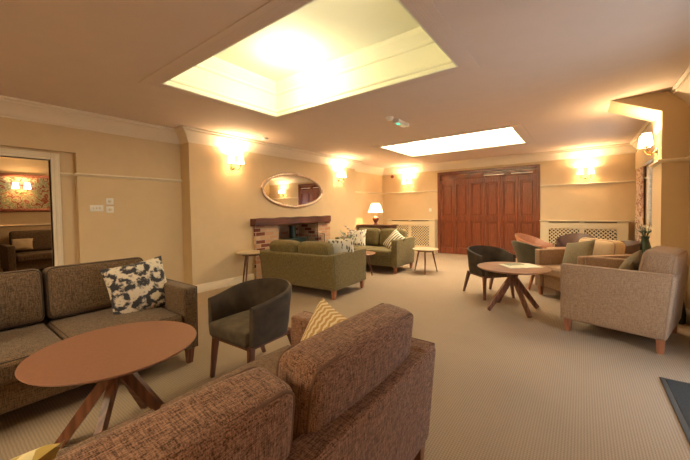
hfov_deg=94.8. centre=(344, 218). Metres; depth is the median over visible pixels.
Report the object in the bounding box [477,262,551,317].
coffee table
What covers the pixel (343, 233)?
potted plant
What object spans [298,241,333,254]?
cushion
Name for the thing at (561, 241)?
tub chair
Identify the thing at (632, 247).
tub chair
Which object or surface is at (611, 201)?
wall
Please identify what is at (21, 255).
seat cushion
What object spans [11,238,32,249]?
throw pillow
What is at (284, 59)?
window
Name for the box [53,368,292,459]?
cushion
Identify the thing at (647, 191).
wall
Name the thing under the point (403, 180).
wall light
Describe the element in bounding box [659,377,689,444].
door mat
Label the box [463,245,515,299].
tub chair
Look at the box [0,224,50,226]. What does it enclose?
trim
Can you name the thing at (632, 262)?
throw pillow
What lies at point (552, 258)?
armchair
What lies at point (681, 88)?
trim
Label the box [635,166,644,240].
curtain
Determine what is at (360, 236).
throw pillow
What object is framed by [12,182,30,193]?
wall light
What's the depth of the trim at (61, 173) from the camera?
4.42 m
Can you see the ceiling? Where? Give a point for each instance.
(554, 68)
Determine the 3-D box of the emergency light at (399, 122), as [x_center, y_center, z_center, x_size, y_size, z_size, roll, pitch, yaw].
[0.836,-1.419,4.728,0.110,0.059,0.340,0,2,37]
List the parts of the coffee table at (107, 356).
leg, leg, leg, leg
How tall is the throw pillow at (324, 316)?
0.444 m
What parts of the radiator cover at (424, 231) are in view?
lattice panel, lattice panel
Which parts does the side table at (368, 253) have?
leg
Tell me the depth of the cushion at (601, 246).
4.20 m
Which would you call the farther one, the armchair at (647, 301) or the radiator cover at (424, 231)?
the radiator cover at (424, 231)
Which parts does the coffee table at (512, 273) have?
leg, leg, leg, leg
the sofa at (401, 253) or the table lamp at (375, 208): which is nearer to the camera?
the sofa at (401, 253)
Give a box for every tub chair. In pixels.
[208,278,291,377]
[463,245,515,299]
[511,241,542,289]
[515,233,553,261]
[555,233,594,246]
[621,241,640,253]
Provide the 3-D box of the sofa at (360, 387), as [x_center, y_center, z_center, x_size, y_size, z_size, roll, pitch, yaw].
[-0.466,0.851,1.126,0.937,0.848,1.854,0,2,37]
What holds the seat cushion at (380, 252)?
on the sofa at (401, 253)
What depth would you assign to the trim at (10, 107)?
5.37 m
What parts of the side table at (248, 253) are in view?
leg, leg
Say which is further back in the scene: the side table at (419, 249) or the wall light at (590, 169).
the wall light at (590, 169)
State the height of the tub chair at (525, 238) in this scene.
0.754 m
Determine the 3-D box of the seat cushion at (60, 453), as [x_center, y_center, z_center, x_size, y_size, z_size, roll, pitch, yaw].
[-0.773,0.902,0.864,0.760,0.166,0.786,0,2,37]
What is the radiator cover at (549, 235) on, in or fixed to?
on the floor
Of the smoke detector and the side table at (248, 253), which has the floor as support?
the side table at (248, 253)
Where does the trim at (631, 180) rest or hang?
attached to the wall at (611, 201)
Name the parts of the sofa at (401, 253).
arm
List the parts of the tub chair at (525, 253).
leg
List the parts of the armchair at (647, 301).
leg, arm, arm, leg, leg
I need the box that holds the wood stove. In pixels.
[279,225,307,242]
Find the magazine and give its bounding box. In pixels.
[503,263,523,264]
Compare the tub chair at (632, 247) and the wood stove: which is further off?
the wood stove
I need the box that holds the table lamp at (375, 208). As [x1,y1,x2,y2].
[368,203,382,224]
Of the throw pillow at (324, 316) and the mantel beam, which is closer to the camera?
the throw pillow at (324, 316)
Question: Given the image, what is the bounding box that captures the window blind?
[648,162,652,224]
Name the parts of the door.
panel, panel, panel, panel, panel, panel, panel, panel, panel, panel, panel, panel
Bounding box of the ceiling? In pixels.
[0,0,689,167]
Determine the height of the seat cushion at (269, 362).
0.166 m
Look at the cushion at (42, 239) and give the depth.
7.29 m
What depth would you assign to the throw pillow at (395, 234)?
6.71 m
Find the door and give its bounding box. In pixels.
[437,164,539,257]
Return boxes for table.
[15,321,196,448]
[237,250,259,281]
[356,224,397,229]
[366,251,374,275]
[412,247,437,274]
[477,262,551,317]
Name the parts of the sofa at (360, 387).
arm, leg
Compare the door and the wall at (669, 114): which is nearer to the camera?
the wall at (669, 114)
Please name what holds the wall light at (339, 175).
attached to the wall at (219, 202)
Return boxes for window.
[138,0,479,121]
[371,123,535,157]
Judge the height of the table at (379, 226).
0.872 m
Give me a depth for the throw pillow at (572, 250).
4.29 m
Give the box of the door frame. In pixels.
[0,148,63,265]
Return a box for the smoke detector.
[386,116,393,120]
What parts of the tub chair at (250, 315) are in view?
leg, seat, seat frame, leg, leg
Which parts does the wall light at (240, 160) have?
lamp shade, lamp shade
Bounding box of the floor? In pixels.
[0,252,689,459]
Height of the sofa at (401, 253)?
0.865 m
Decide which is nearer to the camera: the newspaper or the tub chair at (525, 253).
the newspaper
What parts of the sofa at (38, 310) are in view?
arm, leg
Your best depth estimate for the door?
8.45 m
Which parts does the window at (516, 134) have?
moulding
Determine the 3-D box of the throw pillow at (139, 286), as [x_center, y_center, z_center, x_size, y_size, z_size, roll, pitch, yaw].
[-1.804,0.603,2.786,0.536,0.510,0.203,-2,2,-43]
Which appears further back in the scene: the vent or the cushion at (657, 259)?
the vent
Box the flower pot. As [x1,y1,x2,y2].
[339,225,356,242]
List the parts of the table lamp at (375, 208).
lamp shade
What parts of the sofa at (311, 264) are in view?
leg, arm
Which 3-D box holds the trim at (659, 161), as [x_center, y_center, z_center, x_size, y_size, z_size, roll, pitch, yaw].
[4.464,-0.708,4.587,0.254,0.041,5.334,0,2,37]
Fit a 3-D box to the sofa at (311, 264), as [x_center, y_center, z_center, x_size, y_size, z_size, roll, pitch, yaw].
[-0.536,0.744,5.301,1.514,0.825,0.969,0,2,33]
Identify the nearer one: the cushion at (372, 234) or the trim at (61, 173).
the trim at (61, 173)
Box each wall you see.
[0,117,382,282]
[0,157,50,271]
[180,142,355,284]
[382,153,635,252]
[608,91,689,307]
[644,146,689,310]
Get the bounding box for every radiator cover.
[386,219,437,253]
[539,220,629,246]
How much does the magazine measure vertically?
0.004 m
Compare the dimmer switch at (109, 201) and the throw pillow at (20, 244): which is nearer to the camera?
the dimmer switch at (109, 201)
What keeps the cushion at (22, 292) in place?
on the sofa at (38, 310)
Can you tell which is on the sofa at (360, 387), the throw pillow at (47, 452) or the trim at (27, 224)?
the throw pillow at (47, 452)
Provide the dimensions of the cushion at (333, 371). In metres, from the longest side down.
0.720 x 0.390 x 0.226 m
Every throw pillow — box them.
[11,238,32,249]
[11,440,64,459]
[100,256,166,314]
[301,298,346,340]
[327,238,353,253]
[350,229,366,245]
[383,229,405,248]
[562,239,595,263]
[618,249,641,270]
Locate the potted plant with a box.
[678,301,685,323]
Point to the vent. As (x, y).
(392, 220)
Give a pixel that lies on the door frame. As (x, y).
(53, 158)
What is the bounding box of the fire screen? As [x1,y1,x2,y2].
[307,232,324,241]
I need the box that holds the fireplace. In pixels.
[254,222,329,278]
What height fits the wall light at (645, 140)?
0.254 m
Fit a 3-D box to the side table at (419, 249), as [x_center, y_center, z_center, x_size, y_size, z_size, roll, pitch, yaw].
[1.639,0.848,6.481,0.520,0.487,0.531,-2,2,-43]
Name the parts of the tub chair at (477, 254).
leg, leg, seat frame, leg, seat, leg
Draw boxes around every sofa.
[0,230,52,271]
[0,257,197,414]
[53,303,435,459]
[260,239,365,299]
[335,228,414,273]
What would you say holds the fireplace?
on the floor
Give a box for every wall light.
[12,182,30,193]
[227,154,243,169]
[337,171,345,181]
[402,179,411,186]
[577,167,593,178]
[637,133,657,155]
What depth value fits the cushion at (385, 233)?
7.10 m
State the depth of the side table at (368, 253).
6.18 m
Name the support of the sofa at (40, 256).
on the floor
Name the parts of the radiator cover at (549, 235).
panel moulding, lattice panel, panel moulding, lattice panel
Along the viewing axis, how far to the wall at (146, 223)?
4.45 m
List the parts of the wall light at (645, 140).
lamp shade, lamp shade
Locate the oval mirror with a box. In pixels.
[261,172,323,207]
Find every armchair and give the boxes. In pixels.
[535,237,631,294]
[560,246,688,354]
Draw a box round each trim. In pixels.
[0,95,652,175]
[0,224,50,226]
[60,172,181,181]
[355,180,635,193]
[644,156,689,179]
[669,64,689,105]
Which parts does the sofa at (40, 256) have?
arm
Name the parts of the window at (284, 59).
moulding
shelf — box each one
[386,219,437,219]
[539,220,629,221]
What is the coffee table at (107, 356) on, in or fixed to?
on the floor
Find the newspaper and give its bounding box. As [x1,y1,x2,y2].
[498,263,542,267]
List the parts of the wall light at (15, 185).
lamp shade, lamp shade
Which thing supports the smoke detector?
attached to the ceiling
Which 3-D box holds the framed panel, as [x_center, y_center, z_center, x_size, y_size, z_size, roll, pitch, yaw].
[-7.483,-0.598,7.325,0.035,0.870,1.380,0,2,37]
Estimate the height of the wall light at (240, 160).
0.254 m
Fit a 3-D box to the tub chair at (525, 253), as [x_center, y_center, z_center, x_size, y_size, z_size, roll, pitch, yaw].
[3.109,0.730,5.237,0.638,0.754,0.664,-1,2,-5]
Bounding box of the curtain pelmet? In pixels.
[635,136,652,169]
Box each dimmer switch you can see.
[106,198,113,204]
[106,206,113,212]
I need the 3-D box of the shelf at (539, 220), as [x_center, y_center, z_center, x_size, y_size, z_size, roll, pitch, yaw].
[5.331,0.041,7.152,1.610,0.023,0.200,0,2,37]
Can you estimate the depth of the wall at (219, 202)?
5.61 m
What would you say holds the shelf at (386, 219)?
attached to the radiator cover at (424, 231)
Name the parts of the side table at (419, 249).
leg, leg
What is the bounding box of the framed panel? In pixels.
[0,173,49,211]
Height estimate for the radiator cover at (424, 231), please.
0.985 m
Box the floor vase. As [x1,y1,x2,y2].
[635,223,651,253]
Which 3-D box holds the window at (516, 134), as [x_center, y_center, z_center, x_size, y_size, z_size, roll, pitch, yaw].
[2.187,-1.677,6.514,2.789,0.327,1.894,0,2,37]
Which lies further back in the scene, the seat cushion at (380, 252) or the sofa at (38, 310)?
the seat cushion at (380, 252)
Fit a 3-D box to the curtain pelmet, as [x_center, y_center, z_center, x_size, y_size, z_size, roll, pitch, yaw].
[5.196,-1.152,5.409,0.069,0.356,3.054,0,2,37]
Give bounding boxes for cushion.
[0,269,44,330]
[0,323,61,385]
[9,230,51,252]
[16,250,51,261]
[42,257,142,318]
[46,307,181,339]
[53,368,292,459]
[56,410,152,457]
[160,346,289,408]
[270,239,299,252]
[278,303,412,441]
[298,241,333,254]
[354,245,377,249]
[358,228,380,245]
[366,246,390,257]
[380,228,406,245]
[543,264,560,278]
[579,237,624,255]
[638,246,687,277]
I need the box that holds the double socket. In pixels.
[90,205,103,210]
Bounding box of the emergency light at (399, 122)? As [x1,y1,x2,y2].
[393,119,408,127]
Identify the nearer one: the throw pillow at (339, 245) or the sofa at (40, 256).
the throw pillow at (339, 245)
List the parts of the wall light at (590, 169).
lamp shade, lamp shade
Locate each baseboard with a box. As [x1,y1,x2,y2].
[194,273,253,292]
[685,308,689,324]
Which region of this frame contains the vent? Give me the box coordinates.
[392,220,428,220]
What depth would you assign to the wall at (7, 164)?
7.36 m
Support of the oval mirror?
attached to the wall at (219, 202)
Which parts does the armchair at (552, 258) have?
leg, arm, arm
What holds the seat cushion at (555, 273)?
on the armchair at (552, 258)
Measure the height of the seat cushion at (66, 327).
0.166 m
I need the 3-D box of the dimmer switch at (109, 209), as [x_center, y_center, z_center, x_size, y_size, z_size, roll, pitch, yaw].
[-3.233,-0.129,4.370,0.021,0.088,0.088,0,2,37]
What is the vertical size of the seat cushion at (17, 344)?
0.166 m
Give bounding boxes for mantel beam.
[250,215,330,226]
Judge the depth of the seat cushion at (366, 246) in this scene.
7.14 m
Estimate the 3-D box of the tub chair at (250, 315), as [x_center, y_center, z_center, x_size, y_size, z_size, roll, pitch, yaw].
[-0.719,0.885,2.570,0.590,0.714,0.569,0,2,34]
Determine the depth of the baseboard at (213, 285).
5.44 m
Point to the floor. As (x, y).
(508, 384)

